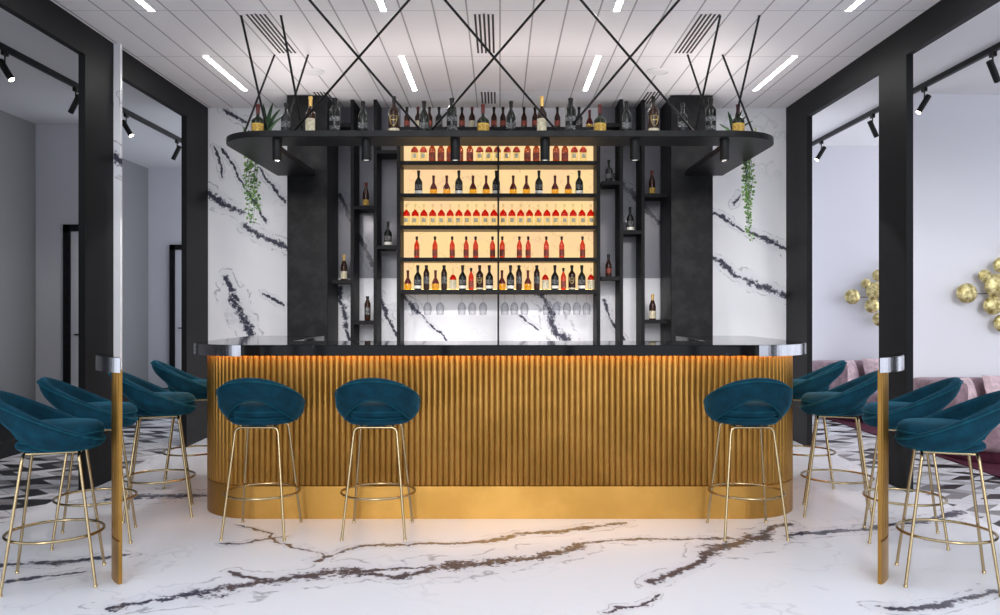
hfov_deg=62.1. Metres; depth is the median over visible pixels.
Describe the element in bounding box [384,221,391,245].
liquor bottle
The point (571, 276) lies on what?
liquor bottle
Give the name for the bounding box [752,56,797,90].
recessed light
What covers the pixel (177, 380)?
bar stool
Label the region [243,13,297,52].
ceiling vent
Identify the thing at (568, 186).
liquor bottle
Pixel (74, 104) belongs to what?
track spotlight
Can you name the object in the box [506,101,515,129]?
liquor bottle
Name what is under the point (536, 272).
liquor bottle
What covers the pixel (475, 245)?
liquor bottle
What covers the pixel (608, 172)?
liquor bottle
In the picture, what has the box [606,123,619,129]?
shelf
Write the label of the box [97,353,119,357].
countertop
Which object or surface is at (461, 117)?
liquor bottle
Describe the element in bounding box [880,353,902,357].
countertop
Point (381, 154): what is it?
shelf
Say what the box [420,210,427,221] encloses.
liquor bottle
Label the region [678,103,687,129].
liquor bottle
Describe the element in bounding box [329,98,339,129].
liquor bottle
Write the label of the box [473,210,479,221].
liquor bottle
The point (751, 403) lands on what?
bar stool
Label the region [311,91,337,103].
ceiling vent
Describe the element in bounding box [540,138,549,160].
spotlight
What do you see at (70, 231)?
door
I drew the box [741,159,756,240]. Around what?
trailing ivy
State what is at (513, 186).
liquor bottle
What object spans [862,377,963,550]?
bar stool
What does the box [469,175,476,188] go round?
liquor bottle
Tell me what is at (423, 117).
liquor bottle
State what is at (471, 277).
liquor bottle
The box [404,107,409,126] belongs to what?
liquor bottle
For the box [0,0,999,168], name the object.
ceiling
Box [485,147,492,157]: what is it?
liquor bottle
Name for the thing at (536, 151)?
liquor bottle
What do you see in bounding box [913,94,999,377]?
wall
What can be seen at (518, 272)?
liquor bottle
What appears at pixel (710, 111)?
liquor bottle
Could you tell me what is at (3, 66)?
track spotlight
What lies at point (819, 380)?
bar stool
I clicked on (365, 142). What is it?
spotlight
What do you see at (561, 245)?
liquor bottle
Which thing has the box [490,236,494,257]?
liquor bottle
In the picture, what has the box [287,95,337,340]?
column
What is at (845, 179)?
wall
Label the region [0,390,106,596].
bar stool
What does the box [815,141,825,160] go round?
track spotlight
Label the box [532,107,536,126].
liquor bottle
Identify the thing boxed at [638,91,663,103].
ceiling vent
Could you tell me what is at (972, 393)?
cushion
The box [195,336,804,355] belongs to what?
countertop
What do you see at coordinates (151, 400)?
bar stool
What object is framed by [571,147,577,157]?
liquor bottle
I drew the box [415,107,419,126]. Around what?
liquor bottle
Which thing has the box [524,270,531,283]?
liquor bottle
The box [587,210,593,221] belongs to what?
liquor bottle
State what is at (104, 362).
post
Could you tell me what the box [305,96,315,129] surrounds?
liquor bottle
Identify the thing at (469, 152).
liquor bottle
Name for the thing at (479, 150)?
liquor bottle
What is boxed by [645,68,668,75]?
ceiling speaker
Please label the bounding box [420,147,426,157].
liquor bottle
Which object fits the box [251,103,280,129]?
snake plant
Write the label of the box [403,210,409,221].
liquor bottle
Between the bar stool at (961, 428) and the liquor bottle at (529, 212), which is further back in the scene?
the liquor bottle at (529, 212)
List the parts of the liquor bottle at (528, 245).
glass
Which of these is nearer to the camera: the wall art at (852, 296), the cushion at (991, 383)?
the cushion at (991, 383)
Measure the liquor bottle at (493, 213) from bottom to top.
0.225 m
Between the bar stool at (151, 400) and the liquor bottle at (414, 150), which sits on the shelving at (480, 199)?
the liquor bottle at (414, 150)
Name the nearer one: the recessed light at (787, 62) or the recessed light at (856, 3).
the recessed light at (856, 3)
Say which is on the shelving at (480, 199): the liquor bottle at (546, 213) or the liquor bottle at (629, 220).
the liquor bottle at (546, 213)
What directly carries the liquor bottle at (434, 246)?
on the shelving at (480, 199)
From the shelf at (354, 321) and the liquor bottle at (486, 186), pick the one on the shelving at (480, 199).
the liquor bottle at (486, 186)
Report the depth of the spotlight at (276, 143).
6.19 m
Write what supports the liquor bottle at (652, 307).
on the display rack at (641, 197)
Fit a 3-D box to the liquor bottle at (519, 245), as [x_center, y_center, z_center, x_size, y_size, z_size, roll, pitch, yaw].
[0.194,-0.600,8.279,0.052,0.218,0.053,0,0,0]
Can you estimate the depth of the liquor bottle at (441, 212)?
8.25 m
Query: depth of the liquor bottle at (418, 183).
8.25 m
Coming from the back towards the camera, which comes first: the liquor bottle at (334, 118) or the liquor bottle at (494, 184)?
the liquor bottle at (494, 184)
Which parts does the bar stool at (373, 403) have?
leg, leg, seat, seat frame, backrest, leg, leg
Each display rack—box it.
[332,99,396,340]
[600,99,666,340]
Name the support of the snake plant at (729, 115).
on the shelf at (256, 146)
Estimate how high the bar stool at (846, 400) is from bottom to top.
0.935 m
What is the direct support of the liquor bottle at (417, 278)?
on the shelving at (480, 199)
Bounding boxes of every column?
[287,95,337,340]
[660,95,712,340]
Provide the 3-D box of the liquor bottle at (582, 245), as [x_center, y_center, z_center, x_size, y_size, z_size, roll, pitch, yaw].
[0.823,-0.600,8.279,0.052,0.218,0.053,0,0,-2]
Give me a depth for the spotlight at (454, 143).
6.19 m
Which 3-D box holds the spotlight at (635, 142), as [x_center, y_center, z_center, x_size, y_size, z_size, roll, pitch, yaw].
[1.009,-1.180,6.220,0.072,0.160,0.072,0,0,0]
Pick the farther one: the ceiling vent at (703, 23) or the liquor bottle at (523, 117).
the liquor bottle at (523, 117)
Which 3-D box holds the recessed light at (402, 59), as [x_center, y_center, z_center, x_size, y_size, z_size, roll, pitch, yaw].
[-0.800,-2.040,7.275,0.053,0.006,1.050,0,0,0]
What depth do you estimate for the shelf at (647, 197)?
8.18 m
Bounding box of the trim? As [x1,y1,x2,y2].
[114,43,121,369]
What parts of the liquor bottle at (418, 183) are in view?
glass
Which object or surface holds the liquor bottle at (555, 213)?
on the shelving at (480, 199)
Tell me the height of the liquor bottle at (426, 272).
0.245 m
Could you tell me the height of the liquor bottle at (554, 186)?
0.195 m
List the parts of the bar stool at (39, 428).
leg, leg, backrest, seat frame, seat, leg, leg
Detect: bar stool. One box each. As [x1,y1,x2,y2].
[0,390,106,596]
[36,377,137,550]
[108,371,196,522]
[150,360,206,488]
[216,378,304,540]
[334,378,420,540]
[703,378,792,540]
[793,360,846,488]
[800,370,877,522]
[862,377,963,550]
[894,391,999,596]
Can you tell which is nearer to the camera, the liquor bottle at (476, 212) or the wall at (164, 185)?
the liquor bottle at (476, 212)
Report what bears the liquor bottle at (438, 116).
on the shelving at (480, 199)
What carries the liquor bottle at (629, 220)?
on the display rack at (641, 197)
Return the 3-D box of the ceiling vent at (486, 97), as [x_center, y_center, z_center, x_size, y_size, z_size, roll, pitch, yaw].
[-0.112,-2.040,8.070,0.170,0.006,0.460,0,0,0]
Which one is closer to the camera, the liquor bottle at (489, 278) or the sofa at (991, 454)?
the sofa at (991, 454)
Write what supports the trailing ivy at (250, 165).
hanging from the shelf at (256, 146)
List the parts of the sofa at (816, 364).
backrest, seat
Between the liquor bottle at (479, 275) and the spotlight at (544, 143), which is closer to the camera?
the spotlight at (544, 143)
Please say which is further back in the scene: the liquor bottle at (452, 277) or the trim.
the liquor bottle at (452, 277)
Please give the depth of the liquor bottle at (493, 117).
8.26 m
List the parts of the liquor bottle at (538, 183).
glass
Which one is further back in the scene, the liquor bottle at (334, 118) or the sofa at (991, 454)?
the sofa at (991, 454)
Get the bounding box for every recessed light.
[135,0,155,10]
[202,56,247,90]
[375,0,387,10]
[398,56,417,90]
[582,56,601,90]
[612,0,624,10]
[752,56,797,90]
[844,0,864,10]
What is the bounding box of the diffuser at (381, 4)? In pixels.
[377,0,385,10]
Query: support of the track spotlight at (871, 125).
attached to the track rail at (996, 47)
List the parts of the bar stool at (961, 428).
leg, leg, seat, seat frame, backrest, leg, leg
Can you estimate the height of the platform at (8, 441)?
0.150 m
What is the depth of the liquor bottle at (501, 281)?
8.27 m
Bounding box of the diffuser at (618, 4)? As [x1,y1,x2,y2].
[614,0,622,10]
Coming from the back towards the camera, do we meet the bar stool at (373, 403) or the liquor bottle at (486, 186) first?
the liquor bottle at (486, 186)
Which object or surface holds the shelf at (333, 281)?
attached to the display rack at (379, 154)
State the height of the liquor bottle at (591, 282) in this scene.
0.220 m
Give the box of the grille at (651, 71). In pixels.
[647,69,667,74]
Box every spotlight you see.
[0,50,14,81]
[68,87,77,113]
[122,113,133,136]
[171,140,180,159]
[272,138,281,160]
[361,138,370,160]
[450,138,459,160]
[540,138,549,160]
[630,138,639,160]
[720,138,728,160]
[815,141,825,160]
[867,114,878,137]
[916,87,930,113]
[986,51,999,82]
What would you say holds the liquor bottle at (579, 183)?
on the shelving at (480, 199)
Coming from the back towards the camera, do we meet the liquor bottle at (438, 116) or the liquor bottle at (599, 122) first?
the liquor bottle at (438, 116)
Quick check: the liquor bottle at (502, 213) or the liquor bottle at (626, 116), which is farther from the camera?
the liquor bottle at (502, 213)
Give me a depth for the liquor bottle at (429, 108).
8.26 m
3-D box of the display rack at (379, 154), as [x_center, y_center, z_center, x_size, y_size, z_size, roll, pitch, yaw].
[-1.333,-0.356,8.315,0.637,3.373,0.330,0,0,0]
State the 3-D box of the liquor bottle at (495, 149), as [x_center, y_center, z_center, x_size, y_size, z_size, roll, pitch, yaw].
[-0.026,-1.553,8.280,0.074,0.225,0.074,0,0,0]
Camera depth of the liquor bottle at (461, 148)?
8.25 m
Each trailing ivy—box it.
[242,156,260,222]
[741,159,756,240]
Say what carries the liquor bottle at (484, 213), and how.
on the shelving at (480, 199)
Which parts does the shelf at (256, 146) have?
suspension rod, suspension rod, suspension rod, suspension rod, suspension rod, suspension rod, suspension rod, suspension rod, suspension rod, suspension rod, suspension rod, suspension rod, suspension rod, suspension rod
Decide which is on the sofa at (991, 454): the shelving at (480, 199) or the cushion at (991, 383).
the cushion at (991, 383)
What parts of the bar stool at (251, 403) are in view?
leg, leg, seat, seat frame, backrest, leg, leg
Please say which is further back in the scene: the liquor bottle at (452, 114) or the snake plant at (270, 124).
the snake plant at (270, 124)
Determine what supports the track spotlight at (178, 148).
attached to the track rail at (12, 52)
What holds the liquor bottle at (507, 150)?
on the shelving at (480, 199)
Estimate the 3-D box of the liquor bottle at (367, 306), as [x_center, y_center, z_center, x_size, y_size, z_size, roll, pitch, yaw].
[-1.317,0.010,8.249,0.060,0.245,0.061,0,0,12]
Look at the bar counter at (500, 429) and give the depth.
5.22 m
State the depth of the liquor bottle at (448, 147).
8.25 m
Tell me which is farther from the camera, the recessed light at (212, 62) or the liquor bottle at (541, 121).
the recessed light at (212, 62)
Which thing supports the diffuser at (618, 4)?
attached to the recessed light at (618, 4)
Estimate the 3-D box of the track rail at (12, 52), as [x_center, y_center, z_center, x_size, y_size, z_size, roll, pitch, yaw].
[-3.860,-2.021,7.675,0.035,0.045,5.550,0,0,0]
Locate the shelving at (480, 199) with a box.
[397,127,599,340]
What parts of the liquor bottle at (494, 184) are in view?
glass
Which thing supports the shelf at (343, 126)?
attached to the display rack at (379, 154)
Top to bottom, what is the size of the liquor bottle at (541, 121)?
0.275 m
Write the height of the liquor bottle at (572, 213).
0.225 m
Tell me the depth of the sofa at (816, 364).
9.81 m
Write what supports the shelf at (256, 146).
hanging from the ceiling
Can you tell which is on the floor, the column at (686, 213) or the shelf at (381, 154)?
the column at (686, 213)
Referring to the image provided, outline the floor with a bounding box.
[0,414,999,614]
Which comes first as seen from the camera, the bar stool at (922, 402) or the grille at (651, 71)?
the bar stool at (922, 402)
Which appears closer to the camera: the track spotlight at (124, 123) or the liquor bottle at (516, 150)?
the liquor bottle at (516, 150)
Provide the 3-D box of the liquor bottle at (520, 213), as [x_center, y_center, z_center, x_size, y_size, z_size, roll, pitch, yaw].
[0.206,-0.919,8.280,0.074,0.225,0.074,0,0,1]
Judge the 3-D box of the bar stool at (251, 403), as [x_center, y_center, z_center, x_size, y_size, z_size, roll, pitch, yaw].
[-1.411,0.862,4.893,0.502,0.935,0.525,0,0,3]
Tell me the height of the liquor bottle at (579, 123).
0.225 m
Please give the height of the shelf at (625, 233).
0.034 m
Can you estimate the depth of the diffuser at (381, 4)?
5.60 m
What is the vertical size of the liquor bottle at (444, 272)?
0.245 m
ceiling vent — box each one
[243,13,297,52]
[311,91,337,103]
[472,13,496,52]
[479,91,496,103]
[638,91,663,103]
[672,13,722,52]
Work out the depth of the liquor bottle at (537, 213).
8.25 m
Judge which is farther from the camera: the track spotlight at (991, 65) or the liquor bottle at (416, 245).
the liquor bottle at (416, 245)
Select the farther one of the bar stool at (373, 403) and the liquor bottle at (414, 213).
the liquor bottle at (414, 213)
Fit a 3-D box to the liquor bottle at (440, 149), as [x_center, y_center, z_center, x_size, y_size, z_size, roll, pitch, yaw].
[-0.588,-1.553,8.279,0.068,0.225,0.069,0,0,10]
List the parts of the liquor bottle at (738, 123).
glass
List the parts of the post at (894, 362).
fluted panel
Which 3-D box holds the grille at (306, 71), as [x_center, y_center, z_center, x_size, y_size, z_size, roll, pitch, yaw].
[-1.620,-2.041,7.180,0.180,0.003,0.180,0,0,0]
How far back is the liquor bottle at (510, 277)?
8.25 m
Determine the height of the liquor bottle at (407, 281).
0.195 m
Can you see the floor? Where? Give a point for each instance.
(175, 563)
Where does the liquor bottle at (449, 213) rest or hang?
on the shelving at (480, 199)
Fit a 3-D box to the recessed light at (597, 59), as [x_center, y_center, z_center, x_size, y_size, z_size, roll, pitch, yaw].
[0.800,-2.040,7.275,0.053,0.006,1.050,0,0,0]
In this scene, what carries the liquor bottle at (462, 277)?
on the shelving at (480, 199)
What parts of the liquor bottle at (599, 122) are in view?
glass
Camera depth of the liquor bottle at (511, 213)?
8.25 m
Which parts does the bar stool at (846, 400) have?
leg, leg, seat, seat frame, backrest, leg, leg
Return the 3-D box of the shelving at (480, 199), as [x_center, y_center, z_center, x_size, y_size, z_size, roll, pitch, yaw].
[-0.015,-0.223,8.305,1.999,3.105,0.310,0,0,0]
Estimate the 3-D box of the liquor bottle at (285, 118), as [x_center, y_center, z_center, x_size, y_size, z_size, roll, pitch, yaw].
[-1.604,-1.419,6.219,0.072,0.225,0.073,0,0,2]
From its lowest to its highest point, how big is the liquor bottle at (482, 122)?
0.215 m
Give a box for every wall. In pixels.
[0,110,147,400]
[36,124,113,408]
[148,169,180,387]
[208,108,785,340]
[812,146,878,360]
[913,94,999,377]
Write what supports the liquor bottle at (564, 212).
on the shelving at (480, 199)
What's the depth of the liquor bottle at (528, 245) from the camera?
8.26 m
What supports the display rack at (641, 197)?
on the floor
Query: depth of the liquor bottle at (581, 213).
8.25 m
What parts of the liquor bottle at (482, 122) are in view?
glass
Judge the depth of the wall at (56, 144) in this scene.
9.24 m
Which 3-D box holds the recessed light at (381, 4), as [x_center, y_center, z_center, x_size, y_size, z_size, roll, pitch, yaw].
[-0.800,-2.040,5.185,0.053,0.006,1.050,0,0,0]
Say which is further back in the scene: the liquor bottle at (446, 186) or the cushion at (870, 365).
the cushion at (870, 365)
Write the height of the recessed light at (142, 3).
0.006 m
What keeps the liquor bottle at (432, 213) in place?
on the shelving at (480, 199)
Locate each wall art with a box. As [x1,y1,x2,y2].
[845,270,878,325]
[956,257,999,331]
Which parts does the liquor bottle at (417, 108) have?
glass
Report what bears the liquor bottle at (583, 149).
on the shelving at (480, 199)
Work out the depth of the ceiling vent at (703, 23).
6.15 m
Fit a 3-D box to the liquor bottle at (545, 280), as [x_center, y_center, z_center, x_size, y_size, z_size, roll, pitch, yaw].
[0.452,-0.287,8.280,0.070,0.220,0.070,0,0,-4]
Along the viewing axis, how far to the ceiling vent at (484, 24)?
6.11 m
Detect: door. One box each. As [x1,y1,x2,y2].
[63,224,77,386]
[169,245,180,369]
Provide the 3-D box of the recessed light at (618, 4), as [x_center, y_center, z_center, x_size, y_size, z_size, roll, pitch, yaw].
[0.800,-2.040,5.185,0.053,0.006,1.050,0,0,0]
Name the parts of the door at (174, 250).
panel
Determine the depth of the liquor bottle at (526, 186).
8.27 m
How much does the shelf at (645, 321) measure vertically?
0.034 m
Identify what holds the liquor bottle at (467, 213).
on the shelving at (480, 199)
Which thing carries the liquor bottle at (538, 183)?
on the shelving at (480, 199)
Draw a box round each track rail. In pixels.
[0,42,180,142]
[812,42,999,145]
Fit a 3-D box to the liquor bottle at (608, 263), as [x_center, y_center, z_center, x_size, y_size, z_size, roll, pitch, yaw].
[1.079,-0.417,8.249,0.058,0.225,0.059,0,0,-11]
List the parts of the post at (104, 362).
fluted panel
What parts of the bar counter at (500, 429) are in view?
fluted panel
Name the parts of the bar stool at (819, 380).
seat, backrest, leg, leg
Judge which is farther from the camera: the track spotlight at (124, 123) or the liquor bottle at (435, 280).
the track spotlight at (124, 123)
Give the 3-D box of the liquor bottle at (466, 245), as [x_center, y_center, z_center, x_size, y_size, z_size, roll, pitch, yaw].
[-0.337,-0.600,8.279,0.052,0.218,0.053,0,0,11]
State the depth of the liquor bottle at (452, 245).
8.26 m
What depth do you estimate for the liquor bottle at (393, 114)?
6.19 m
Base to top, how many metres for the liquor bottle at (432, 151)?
0.225 m
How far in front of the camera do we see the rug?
7.20 m
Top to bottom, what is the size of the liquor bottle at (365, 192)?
0.245 m
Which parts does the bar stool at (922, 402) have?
leg, leg, seat, backrest, leg, leg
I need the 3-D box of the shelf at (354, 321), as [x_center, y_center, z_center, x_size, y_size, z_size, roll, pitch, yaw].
[-1.339,0.150,8.315,0.204,0.034,0.330,0,0,0]
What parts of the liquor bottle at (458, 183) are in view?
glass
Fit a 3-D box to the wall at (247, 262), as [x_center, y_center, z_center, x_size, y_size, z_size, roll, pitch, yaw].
[-0.030,-0.356,8.560,5.920,3.373,0.120,0,0,0]
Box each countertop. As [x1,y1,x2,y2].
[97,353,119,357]
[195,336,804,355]
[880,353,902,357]
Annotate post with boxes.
[96,353,121,584]
[878,353,903,584]
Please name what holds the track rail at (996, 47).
attached to the ceiling
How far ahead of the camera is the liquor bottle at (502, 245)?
8.26 m
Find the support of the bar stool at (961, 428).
on the floor
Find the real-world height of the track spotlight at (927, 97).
0.238 m
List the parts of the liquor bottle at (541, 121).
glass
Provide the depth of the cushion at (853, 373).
10.06 m
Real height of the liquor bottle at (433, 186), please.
0.195 m
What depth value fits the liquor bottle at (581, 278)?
8.25 m
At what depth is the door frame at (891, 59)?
6.26 m
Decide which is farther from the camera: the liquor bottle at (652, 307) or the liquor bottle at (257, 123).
the liquor bottle at (652, 307)
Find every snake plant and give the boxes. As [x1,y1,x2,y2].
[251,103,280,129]
[720,111,751,129]
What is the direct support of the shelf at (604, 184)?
attached to the display rack at (641, 197)
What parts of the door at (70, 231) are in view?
panel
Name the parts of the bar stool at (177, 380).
leg, leg, backrest, seat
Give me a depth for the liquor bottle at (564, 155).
8.25 m
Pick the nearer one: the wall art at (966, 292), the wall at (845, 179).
the wall art at (966, 292)
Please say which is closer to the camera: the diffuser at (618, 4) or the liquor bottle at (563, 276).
the diffuser at (618, 4)
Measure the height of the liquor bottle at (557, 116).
0.225 m
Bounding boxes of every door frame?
[0,0,207,489]
[786,0,999,491]
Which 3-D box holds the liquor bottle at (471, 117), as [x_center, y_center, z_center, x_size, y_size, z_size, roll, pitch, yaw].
[-0.279,-1.887,8.279,0.062,0.225,0.063,0,0,10]
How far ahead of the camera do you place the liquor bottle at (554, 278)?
8.25 m
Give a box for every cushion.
[834,360,859,380]
[862,359,878,373]
[960,377,977,399]
[982,375,999,393]
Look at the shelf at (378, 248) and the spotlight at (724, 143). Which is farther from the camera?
the shelf at (378, 248)
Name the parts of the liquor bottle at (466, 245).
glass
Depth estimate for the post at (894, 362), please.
4.00 m
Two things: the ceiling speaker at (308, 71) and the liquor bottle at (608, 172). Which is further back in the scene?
the liquor bottle at (608, 172)
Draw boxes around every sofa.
[812,360,877,421]
[913,377,999,463]
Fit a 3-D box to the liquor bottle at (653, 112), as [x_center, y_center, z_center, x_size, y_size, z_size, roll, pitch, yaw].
[1.150,-1.444,6.217,0.086,0.275,0.092,0,0,-3]
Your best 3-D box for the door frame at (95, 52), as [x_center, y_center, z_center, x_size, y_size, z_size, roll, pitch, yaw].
[-3.015,-0.356,2.510,0.050,3.373,12.220,0,0,0]
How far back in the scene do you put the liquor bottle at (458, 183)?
8.25 m
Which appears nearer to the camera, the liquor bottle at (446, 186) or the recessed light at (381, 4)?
the recessed light at (381, 4)
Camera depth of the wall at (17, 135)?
9.06 m
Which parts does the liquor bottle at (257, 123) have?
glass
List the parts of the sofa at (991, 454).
backrest, seat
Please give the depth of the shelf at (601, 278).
8.15 m
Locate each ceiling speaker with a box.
[301,68,324,75]
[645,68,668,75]
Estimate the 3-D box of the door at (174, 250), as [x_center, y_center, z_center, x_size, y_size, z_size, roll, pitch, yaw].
[-4.370,0.205,12.161,0.940,2.250,0.078,0,0,0]
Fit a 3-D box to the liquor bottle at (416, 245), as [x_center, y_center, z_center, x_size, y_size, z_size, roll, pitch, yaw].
[-0.830,-0.600,8.279,0.052,0.218,0.053,0,0,0]
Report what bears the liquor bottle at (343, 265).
on the display rack at (379, 154)
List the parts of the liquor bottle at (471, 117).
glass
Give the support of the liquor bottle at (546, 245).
on the shelving at (480, 199)
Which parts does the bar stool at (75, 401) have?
leg, leg, backrest, seat, leg, leg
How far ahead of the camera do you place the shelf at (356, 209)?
8.18 m
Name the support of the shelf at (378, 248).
attached to the display rack at (379, 154)
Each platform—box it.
[0,423,22,458]
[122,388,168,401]
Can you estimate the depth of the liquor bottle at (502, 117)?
8.26 m
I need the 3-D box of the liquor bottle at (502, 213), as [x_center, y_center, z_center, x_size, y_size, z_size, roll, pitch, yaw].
[0.032,-0.919,8.280,0.074,0.225,0.074,0,0,5]
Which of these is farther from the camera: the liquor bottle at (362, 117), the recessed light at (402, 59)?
the recessed light at (402, 59)
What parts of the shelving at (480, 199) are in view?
panel, backlit panel, backlit panel, backlit panel, backlit panel, backlit panel, backlit panel, backlit panel, backlit panel, backlit panel, backlit panel, panel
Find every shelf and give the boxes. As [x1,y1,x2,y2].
[226,0,773,175]
[332,280,350,283]
[340,123,350,129]
[353,206,373,212]
[353,320,373,323]
[376,246,396,250]
[377,150,396,158]
[600,181,619,188]
[600,277,619,280]
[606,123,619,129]
[623,231,641,236]
[644,194,666,200]
[644,320,666,322]
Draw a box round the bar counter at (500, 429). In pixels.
[194,336,805,518]
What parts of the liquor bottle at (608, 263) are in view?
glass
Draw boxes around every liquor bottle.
[251,104,264,130]
[281,103,290,129]
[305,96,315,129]
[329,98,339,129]
[341,255,346,279]
[358,101,367,129]
[363,182,368,205]
[364,296,370,320]
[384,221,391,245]
[388,96,399,129]
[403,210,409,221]
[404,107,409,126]
[404,270,411,283]
[411,147,417,157]
[411,210,418,221]
[414,236,418,257]
[414,265,421,288]
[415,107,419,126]
[415,170,421,192]
[419,101,428,129]
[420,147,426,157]
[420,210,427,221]
[423,265,428,288]
[428,107,431,126]
[429,146,435,160]
[429,210,435,221]
[430,175,436,188]
[432,236,437,257]
[432,270,438,283]
[435,107,442,126]
[438,146,443,160]
[438,210,444,221]
[441,265,446,288]
[443,175,449,188]
[446,146,450,160]
[446,210,453,221]
[447,98,456,129]
[450,236,454,257]
[450,275,455,288]
[455,170,462,192]
[455,210,462,221]
[459,107,464,126]
[459,265,465,288]
[460,146,462,160]
[463,236,468,257]
[464,210,470,221]
[466,146,472,160]
[468,268,473,288]
[469,107,474,126]
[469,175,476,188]
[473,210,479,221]
[473,236,477,257]
[476,147,482,157]
[476,265,482,288]
[477,104,488,129]
[481,210,488,221]
[483,175,489,188]
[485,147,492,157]
[486,265,492,288]
[490,210,496,221]
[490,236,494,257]
[491,107,496,126]
[492,170,499,192]
[494,147,500,157]
[499,270,505,283]
[500,107,505,126]
[500,210,506,221]
[500,236,504,257]
[504,147,510,157]
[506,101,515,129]
[507,265,513,288]
[508,210,515,221]
[510,175,516,188]
[513,147,519,157]
[516,265,521,288]
[517,210,523,221]
[517,236,521,257]
[521,107,526,126]
[523,175,529,188]
[524,146,530,160]
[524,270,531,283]
[525,236,530,257]
[526,210,532,221]
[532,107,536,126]
[533,146,539,160]
[534,265,539,288]
[535,170,542,192]
[535,210,541,221]
[537,96,546,129]
[542,275,548,288]
[543,210,550,221]
[544,236,548,257]
[551,175,558,188]
[551,265,558,288]
[552,210,558,221]
[553,146,559,160]
[554,107,559,126]
[559,236,563,257]
[561,146,567,160]
[561,210,567,221]
[561,268,565,288]
[565,98,575,129]
[565,175,571,188]
[568,265,575,288]
[570,210,576,221]
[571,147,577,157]
[575,170,582,192]
[576,107,582,126]
[578,210,585,221]
[578,265,585,288]
[580,147,586,157]
[580,236,584,257]
[586,110,592,123]
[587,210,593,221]
[588,275,594,288]
[594,104,605,129]
[605,160,612,180]
[606,254,611,276]
[622,101,631,129]
[626,207,633,230]
[648,96,658,129]
[649,170,654,193]
[649,294,655,319]
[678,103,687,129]
[705,98,715,129]
[732,104,744,130]
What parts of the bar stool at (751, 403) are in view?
leg, leg, seat frame, backrest, seat, leg, leg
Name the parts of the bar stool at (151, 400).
leg, leg, backrest, seat frame, seat, leg, leg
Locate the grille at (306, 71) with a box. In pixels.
[304,69,322,74]
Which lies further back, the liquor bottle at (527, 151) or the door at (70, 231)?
the door at (70, 231)
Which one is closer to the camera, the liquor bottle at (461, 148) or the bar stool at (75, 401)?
the bar stool at (75, 401)
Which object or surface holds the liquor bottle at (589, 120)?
on the shelving at (480, 199)
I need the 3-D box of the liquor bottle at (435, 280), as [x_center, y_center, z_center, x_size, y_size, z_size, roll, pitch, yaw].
[-0.643,-0.275,8.280,0.074,0.195,0.074,0,0,-6]
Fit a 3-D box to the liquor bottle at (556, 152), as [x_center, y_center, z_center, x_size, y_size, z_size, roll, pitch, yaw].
[0.560,-1.553,8.279,0.068,0.225,0.069,0,0,-9]
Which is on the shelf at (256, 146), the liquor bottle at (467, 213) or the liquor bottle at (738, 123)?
the liquor bottle at (738, 123)
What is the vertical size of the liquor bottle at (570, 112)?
0.262 m
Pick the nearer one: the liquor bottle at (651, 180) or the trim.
the trim
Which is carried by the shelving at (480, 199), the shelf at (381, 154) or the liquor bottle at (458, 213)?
the liquor bottle at (458, 213)

